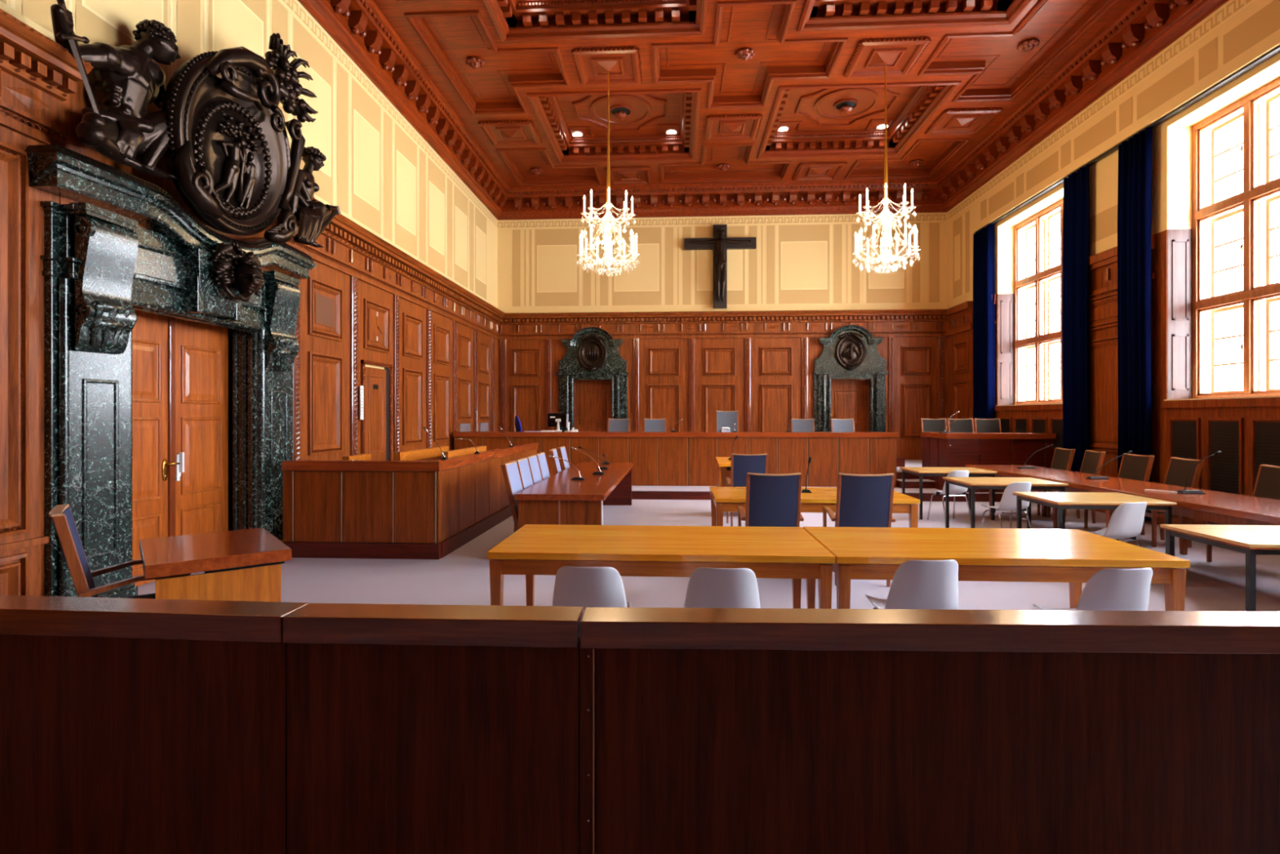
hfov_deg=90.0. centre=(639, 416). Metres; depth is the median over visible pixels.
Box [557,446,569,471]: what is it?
armchair
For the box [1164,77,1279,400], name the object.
window
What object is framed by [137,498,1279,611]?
floor
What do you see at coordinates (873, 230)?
candle
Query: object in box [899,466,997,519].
side table
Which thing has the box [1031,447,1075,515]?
armchair
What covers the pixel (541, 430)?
paper stack
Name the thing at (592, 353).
door surround
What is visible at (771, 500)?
armchair
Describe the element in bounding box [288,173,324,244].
drapery
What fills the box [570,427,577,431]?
desk phone
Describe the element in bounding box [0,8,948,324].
trim
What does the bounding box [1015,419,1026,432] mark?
air vent
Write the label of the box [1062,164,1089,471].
curtain
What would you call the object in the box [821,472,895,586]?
armchair
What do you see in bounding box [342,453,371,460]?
wooden bench
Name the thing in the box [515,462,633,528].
desk
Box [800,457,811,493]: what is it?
gooseneck microphone
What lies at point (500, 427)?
gooseneck microphone
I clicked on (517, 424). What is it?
swivel chair
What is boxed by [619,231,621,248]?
candle
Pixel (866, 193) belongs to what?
candle
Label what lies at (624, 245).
candle
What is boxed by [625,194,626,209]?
candle
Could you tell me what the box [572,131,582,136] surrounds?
recessed light
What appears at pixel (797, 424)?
armchair
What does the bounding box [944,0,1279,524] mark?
wall
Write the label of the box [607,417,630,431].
armchair
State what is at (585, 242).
candle
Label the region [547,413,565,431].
computer monitor
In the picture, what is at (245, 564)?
desk
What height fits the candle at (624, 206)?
0.245 m
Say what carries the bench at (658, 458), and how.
on the platform
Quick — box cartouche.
[160,33,318,245]
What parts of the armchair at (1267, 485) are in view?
leg, seat, leg, backrest, rail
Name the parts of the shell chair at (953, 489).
leg, leg, leg, leg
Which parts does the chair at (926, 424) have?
leg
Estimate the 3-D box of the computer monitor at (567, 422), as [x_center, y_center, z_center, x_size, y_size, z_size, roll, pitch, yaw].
[-1.516,0.140,13.468,0.140,0.370,0.400,0,0,-5]
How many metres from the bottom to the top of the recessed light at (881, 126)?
0.025 m
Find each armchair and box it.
[48,504,191,598]
[501,460,523,532]
[515,457,533,489]
[526,454,542,484]
[533,452,550,479]
[549,448,561,474]
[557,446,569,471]
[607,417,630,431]
[643,418,666,431]
[715,410,738,431]
[725,453,767,526]
[736,472,804,526]
[791,418,814,431]
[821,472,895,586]
[830,418,854,431]
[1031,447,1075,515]
[1046,449,1105,523]
[1084,453,1154,534]
[1124,457,1204,547]
[1205,464,1279,561]
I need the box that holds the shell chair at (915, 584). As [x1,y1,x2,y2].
[865,559,958,609]
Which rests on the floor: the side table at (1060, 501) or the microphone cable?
the side table at (1060, 501)
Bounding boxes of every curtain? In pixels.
[973,223,995,464]
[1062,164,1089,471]
[1117,126,1152,521]
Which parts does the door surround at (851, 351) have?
arched moulding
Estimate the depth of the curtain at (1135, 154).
9.58 m
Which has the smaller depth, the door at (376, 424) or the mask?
the mask
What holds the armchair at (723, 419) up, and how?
on the platform
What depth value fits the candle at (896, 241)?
10.84 m
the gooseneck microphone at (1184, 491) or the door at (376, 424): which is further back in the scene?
the door at (376, 424)
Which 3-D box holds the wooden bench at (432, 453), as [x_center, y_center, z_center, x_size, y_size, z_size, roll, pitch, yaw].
[-3.156,1.015,8.791,0.470,1.130,1.700,0,0,3]
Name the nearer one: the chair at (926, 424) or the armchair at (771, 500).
the armchair at (771, 500)
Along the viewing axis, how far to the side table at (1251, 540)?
4.49 m
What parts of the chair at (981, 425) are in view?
leg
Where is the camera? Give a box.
[554,418,561,431]
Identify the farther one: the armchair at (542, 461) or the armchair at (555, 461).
the armchair at (555, 461)
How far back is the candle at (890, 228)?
10.04 m
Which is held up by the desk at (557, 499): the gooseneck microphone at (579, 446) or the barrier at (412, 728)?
the gooseneck microphone at (579, 446)
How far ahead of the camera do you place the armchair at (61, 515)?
3.50 m
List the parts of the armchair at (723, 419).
leg, leg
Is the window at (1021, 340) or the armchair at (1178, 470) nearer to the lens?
the armchair at (1178, 470)
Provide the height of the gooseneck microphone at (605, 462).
0.184 m
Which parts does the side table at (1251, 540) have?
leg, steel frame, leg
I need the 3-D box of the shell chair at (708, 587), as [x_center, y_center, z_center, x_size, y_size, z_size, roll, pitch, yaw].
[0.452,1.187,3.575,0.472,0.792,0.498,0,0,3]
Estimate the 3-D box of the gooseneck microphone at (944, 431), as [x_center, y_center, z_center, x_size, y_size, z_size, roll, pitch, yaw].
[5.969,0.111,12.334,0.354,0.419,0.120,0,0,3]
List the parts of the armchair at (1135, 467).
leg, leg, backrest, rail, leg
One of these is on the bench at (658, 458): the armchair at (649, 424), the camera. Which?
the camera
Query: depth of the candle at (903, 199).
10.67 m
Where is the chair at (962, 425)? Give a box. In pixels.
[946,417,979,453]
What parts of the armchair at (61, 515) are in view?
rail, leg, backrest, leg, armrest, armrest, seat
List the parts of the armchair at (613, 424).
leg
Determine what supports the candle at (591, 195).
on the crystal chandelier at (608, 189)
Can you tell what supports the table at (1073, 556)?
on the floor
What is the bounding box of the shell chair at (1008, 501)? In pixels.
[980,481,1031,528]
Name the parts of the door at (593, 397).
handle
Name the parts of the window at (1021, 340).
shutter panel, sill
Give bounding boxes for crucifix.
[684,224,755,308]
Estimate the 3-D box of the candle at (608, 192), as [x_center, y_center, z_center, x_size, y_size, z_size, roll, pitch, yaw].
[-0.499,-3.493,10.318,0.027,0.245,0.028,0,0,-4]
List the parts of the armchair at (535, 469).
leg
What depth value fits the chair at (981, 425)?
13.31 m
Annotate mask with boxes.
[211,240,264,302]
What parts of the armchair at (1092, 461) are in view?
leg, leg, backrest, rail, leg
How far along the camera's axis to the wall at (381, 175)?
8.57 m
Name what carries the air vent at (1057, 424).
in the wall at (1233, 52)
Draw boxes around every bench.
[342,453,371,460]
[393,445,448,460]
[440,445,486,458]
[453,431,899,487]
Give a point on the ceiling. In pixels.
(500, 90)
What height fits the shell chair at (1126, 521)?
0.792 m
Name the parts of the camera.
arm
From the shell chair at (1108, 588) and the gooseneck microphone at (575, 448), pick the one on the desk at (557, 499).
the gooseneck microphone at (575, 448)
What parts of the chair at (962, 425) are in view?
leg, backrest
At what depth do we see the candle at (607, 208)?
11.11 m
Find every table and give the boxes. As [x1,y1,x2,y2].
[486,524,835,608]
[709,486,919,527]
[803,526,1190,610]
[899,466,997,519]
[942,476,1068,528]
[965,464,1279,555]
[1013,491,1177,553]
[1160,524,1279,611]
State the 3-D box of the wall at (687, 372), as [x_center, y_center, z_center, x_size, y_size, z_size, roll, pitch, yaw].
[2.243,-2.145,16.725,13.200,7.450,0.650,0,0,3]
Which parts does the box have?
panel, panel, rail, panel, panel, corner post, panel, panel, panel, rail, panel, panel, panel, panel, panel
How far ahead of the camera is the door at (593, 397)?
16.96 m
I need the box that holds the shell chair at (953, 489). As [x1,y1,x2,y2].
[927,470,970,521]
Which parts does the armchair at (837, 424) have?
leg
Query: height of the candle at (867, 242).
0.285 m
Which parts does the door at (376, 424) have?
plate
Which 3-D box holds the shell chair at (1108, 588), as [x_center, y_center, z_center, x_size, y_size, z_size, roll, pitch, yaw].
[2.537,1.187,3.568,0.472,0.792,0.498,0,0,-5]
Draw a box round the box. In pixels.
[281,442,537,559]
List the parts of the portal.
curved cornice, door casing, frieze panel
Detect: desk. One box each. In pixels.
[139,527,291,601]
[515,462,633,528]
[715,457,731,486]
[920,431,1055,492]
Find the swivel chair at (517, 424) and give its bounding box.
[515,415,522,431]
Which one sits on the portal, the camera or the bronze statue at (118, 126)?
the bronze statue at (118, 126)
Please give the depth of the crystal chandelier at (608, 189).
10.70 m
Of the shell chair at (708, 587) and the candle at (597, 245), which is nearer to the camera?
the shell chair at (708, 587)
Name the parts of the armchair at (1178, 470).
leg, seat, seat rail, leg, backrest, rail, leg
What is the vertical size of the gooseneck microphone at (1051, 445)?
0.379 m
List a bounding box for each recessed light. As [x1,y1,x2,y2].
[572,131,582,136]
[666,128,676,133]
[778,126,788,131]
[875,124,888,128]
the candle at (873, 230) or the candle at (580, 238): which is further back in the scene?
the candle at (580, 238)
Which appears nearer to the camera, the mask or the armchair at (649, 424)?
the mask
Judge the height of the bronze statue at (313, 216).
1.312 m
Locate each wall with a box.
[0,0,502,595]
[497,212,949,459]
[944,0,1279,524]
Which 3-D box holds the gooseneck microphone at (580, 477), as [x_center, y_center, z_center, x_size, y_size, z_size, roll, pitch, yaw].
[-0.963,0.667,8.387,0.474,0.326,0.100,0,0,3]
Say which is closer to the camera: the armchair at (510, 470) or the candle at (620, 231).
the armchair at (510, 470)
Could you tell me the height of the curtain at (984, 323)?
5.740 m
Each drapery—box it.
[78,106,154,160]
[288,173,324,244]
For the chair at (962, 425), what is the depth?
13.34 m
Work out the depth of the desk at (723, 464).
10.42 m
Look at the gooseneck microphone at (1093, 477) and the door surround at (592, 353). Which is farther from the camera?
the door surround at (592, 353)
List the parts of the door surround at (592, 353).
arched moulding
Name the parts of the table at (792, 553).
leg, leg, leg, leg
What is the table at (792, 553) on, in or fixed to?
on the floor
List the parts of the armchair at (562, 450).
leg, backrest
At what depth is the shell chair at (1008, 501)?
7.74 m
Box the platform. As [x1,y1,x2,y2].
[631,456,1003,502]
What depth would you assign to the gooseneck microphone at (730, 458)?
10.34 m
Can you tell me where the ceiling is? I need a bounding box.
[297,0,1229,220]
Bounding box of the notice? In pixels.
[360,385,363,419]
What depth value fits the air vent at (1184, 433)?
8.83 m
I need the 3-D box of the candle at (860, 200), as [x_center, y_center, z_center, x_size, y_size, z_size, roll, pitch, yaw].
[3.663,-3.493,10.651,0.028,0.245,0.027,0,0,21]
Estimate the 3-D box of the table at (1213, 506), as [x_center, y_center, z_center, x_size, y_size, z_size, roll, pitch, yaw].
[5.789,1.200,6.936,1.020,0.760,7.700,0,0,3]
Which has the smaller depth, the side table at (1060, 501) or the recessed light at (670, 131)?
the side table at (1060, 501)
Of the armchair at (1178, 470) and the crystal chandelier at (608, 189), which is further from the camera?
the crystal chandelier at (608, 189)
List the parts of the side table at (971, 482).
leg, leg, steel frame, leg, leg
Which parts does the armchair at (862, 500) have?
leg, armrest, leg, backrest, rail, leg, armrest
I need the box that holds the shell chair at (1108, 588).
[1032,567,1152,610]
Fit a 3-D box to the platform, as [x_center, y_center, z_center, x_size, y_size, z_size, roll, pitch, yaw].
[1.961,1.155,14.297,11.670,0.850,4.510,0,0,3]
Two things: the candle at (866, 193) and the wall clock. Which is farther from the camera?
the candle at (866, 193)
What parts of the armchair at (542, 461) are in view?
leg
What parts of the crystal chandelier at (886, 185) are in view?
rod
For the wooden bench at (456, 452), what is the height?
1.130 m
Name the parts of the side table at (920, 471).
leg, leg, steel frame, leg, leg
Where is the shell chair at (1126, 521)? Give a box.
[1088,502,1153,585]
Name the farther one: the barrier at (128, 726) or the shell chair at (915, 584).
the shell chair at (915, 584)
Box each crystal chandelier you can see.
[579,72,637,262]
[854,65,917,259]
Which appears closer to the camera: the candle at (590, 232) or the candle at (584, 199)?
the candle at (590, 232)
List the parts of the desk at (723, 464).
panel, panel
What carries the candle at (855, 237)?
on the crystal chandelier at (886, 185)
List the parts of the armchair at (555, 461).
leg, backrest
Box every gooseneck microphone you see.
[422,426,447,459]
[456,438,479,453]
[498,426,513,447]
[548,454,585,479]
[571,446,604,474]
[577,445,608,469]
[601,453,609,463]
[728,435,737,459]
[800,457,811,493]
[938,410,959,432]
[1017,444,1053,468]
[1085,450,1132,479]
[1175,450,1221,493]
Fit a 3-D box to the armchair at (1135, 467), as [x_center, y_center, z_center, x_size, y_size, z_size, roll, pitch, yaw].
[6.550,1.050,8.749,0.622,1.060,0.576,0,0,0]
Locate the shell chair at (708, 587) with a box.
[683,567,760,608]
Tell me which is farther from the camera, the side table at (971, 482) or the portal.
the side table at (971, 482)
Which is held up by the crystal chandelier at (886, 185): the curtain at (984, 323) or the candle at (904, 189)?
the candle at (904, 189)
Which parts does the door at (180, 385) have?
handle, lock plate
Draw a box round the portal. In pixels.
[24,142,316,597]
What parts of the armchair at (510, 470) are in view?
rail, armrest, backrest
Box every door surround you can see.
[556,327,628,431]
[812,324,888,431]
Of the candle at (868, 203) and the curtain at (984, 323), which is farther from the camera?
the curtain at (984, 323)
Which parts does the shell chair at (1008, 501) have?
leg, leg, leg, leg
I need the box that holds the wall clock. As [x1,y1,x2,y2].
[368,308,384,343]
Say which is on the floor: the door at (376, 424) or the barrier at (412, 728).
the barrier at (412, 728)
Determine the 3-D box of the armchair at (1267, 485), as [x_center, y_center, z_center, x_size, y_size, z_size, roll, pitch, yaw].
[6.433,1.050,6.669,0.622,1.060,0.576,0,0,3]
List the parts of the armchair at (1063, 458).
leg, backrest, rail, leg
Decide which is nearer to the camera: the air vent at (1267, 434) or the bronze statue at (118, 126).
the bronze statue at (118, 126)
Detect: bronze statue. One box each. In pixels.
[50,0,181,179]
[288,146,340,247]
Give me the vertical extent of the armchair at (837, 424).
1.060 m
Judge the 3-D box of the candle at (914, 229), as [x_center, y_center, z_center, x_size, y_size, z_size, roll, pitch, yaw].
[4.379,-2.833,10.188,0.028,0.285,0.027,0,0,43]
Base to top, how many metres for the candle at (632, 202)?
0.245 m
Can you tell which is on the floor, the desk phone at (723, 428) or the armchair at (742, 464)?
the armchair at (742, 464)
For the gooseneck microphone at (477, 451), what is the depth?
8.64 m
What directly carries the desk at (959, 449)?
on the platform
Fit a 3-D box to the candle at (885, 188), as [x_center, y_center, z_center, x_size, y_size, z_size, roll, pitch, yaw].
[3.895,-3.493,10.136,0.027,0.245,0.028,0,0,21]
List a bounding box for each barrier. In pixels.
[0,595,308,853]
[283,603,583,853]
[580,607,1279,853]
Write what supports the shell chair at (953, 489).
on the floor
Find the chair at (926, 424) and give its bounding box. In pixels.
[920,417,946,441]
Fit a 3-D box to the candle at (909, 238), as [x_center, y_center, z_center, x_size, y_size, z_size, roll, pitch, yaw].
[4.487,-2.833,10.646,0.028,0.285,0.027,0,0,-17]
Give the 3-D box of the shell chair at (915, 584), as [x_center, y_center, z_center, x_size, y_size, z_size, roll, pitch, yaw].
[1.605,1.187,3.761,0.472,0.792,0.498,0,0,-3]
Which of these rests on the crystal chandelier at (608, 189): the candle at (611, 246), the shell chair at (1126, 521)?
the candle at (611, 246)
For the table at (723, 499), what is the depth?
6.58 m
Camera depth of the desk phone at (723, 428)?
13.09 m
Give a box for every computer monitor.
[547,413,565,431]
[564,413,570,431]
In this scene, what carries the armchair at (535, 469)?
on the floor
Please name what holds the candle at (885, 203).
on the crystal chandelier at (886, 185)
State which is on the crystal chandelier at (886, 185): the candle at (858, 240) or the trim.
the candle at (858, 240)
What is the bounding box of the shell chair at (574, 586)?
[552,565,631,611]
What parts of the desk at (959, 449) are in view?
panel, panel, panel, panel, panel, panel, panel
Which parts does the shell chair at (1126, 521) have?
leg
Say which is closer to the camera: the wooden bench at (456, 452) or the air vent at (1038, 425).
the wooden bench at (456, 452)
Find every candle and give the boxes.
[579,238,581,256]
[581,235,582,252]
[583,199,585,214]
[585,242,586,259]
[590,193,592,208]
[590,231,591,249]
[596,244,598,262]
[604,230,606,248]
[607,208,608,222]
[608,191,609,207]
[610,245,612,262]
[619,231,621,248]
[623,205,625,220]
[623,244,625,261]
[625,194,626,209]
[631,200,633,215]
[631,234,632,251]
[632,241,634,258]
[635,237,637,255]
[854,236,856,253]
[857,240,858,257]
[858,198,861,213]
[860,232,862,250]
[866,192,867,208]
[866,203,868,217]
[866,242,868,259]
[872,228,875,247]
[880,242,882,259]
[884,187,886,203]
[884,203,886,217]
[888,226,891,244]
[896,240,897,257]
[902,199,904,214]
[903,187,906,204]
[904,226,906,244]
[908,236,911,254]
[911,192,913,208]
[914,229,915,247]
[915,232,917,250]
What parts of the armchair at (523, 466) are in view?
leg, rail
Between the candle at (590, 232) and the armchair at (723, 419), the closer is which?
the candle at (590, 232)
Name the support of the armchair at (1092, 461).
on the floor
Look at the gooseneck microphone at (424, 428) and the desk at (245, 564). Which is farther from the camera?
the gooseneck microphone at (424, 428)
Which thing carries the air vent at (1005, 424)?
in the wall at (1233, 52)
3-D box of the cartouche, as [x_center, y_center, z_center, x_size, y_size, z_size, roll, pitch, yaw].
[-3.865,-2.814,6.251,0.498,2.086,1.791,0,0,3]
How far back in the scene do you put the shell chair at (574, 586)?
3.40 m
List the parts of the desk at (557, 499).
panel, modesty panel, panel, gable panel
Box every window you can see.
[995,199,1063,405]
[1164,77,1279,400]
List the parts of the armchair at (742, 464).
leg, armrest, leg, backrest, rail, leg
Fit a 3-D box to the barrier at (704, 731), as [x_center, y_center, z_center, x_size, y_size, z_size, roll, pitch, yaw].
[1.416,1.080,1.843,3.172,1.000,0.140,0,0,1]
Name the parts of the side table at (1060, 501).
leg, leg, steel frame, leg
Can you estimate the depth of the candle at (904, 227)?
10.05 m
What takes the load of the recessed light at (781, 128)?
in the ceiling
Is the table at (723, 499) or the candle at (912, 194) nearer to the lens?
the table at (723, 499)
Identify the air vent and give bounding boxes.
[1000,419,1009,432]
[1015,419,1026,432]
[1032,419,1045,466]
[1052,419,1062,452]
[1172,421,1196,459]
[1209,421,1239,493]
[1254,422,1279,484]
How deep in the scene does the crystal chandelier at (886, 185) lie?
10.49 m
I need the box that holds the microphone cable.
[1144,488,1177,493]
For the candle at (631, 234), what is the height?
0.285 m
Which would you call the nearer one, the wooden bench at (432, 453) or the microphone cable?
the microphone cable
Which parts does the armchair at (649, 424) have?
leg, leg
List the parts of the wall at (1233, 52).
curtain rail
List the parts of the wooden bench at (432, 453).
backrest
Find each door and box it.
[132,310,232,586]
[360,360,392,460]
[574,379,611,431]
[831,378,868,431]
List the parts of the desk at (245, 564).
panel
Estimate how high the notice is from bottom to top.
0.500 m
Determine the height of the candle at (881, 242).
0.285 m
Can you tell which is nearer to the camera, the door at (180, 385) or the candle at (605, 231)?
the door at (180, 385)
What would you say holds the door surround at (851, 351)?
attached to the wall at (687, 372)
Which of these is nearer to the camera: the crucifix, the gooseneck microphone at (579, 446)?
the gooseneck microphone at (579, 446)
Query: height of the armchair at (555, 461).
1.060 m
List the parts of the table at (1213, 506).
leg, leg, leg, leg, leg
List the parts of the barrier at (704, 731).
corner post, panel, cap rail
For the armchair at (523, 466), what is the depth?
7.85 m
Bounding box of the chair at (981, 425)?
[973,417,1001,447]
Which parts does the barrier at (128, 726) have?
cap rail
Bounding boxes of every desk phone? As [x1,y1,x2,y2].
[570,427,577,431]
[719,426,730,431]
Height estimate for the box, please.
1.080 m
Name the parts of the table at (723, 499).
leg, leg, leg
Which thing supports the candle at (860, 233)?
on the crystal chandelier at (886, 185)
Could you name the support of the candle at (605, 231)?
on the crystal chandelier at (608, 189)
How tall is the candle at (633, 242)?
0.285 m
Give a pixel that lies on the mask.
(247, 277)
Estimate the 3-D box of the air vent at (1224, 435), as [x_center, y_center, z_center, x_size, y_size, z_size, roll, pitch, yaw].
[7.481,0.625,8.188,0.014,1.110,0.430,0,0,3]
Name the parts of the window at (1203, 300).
shutter panel, sill, handle, handle, handle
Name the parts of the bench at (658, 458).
panel, panel, panel, panel, panel, panel, panel, panel, panel, panel, panel, panel, panel, panel, panel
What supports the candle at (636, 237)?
on the crystal chandelier at (608, 189)
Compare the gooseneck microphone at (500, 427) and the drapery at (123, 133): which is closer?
the drapery at (123, 133)
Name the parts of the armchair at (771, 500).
leg, armrest, leg, rail, leg, armrest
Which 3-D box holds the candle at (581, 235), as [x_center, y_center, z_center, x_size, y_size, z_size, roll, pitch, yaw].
[-0.949,-2.833,10.505,0.028,0.285,0.027,0,0,-27]
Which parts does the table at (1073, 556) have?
leg, leg, leg, leg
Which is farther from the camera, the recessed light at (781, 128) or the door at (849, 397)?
the door at (849, 397)
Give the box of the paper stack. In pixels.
[540,430,554,431]
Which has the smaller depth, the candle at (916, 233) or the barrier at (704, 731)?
the barrier at (704, 731)
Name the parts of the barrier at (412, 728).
cap rail, panel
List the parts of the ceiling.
pyramid panel, pyramid panel, coffer moulding, pyramid panel, coffer moulding, octagon moulding, pyramid panel, pyramid panel, recess moulding, pyramid panel, octagon moulding, coffer moulding, pyramid panel, coffer moulding, pyramid panel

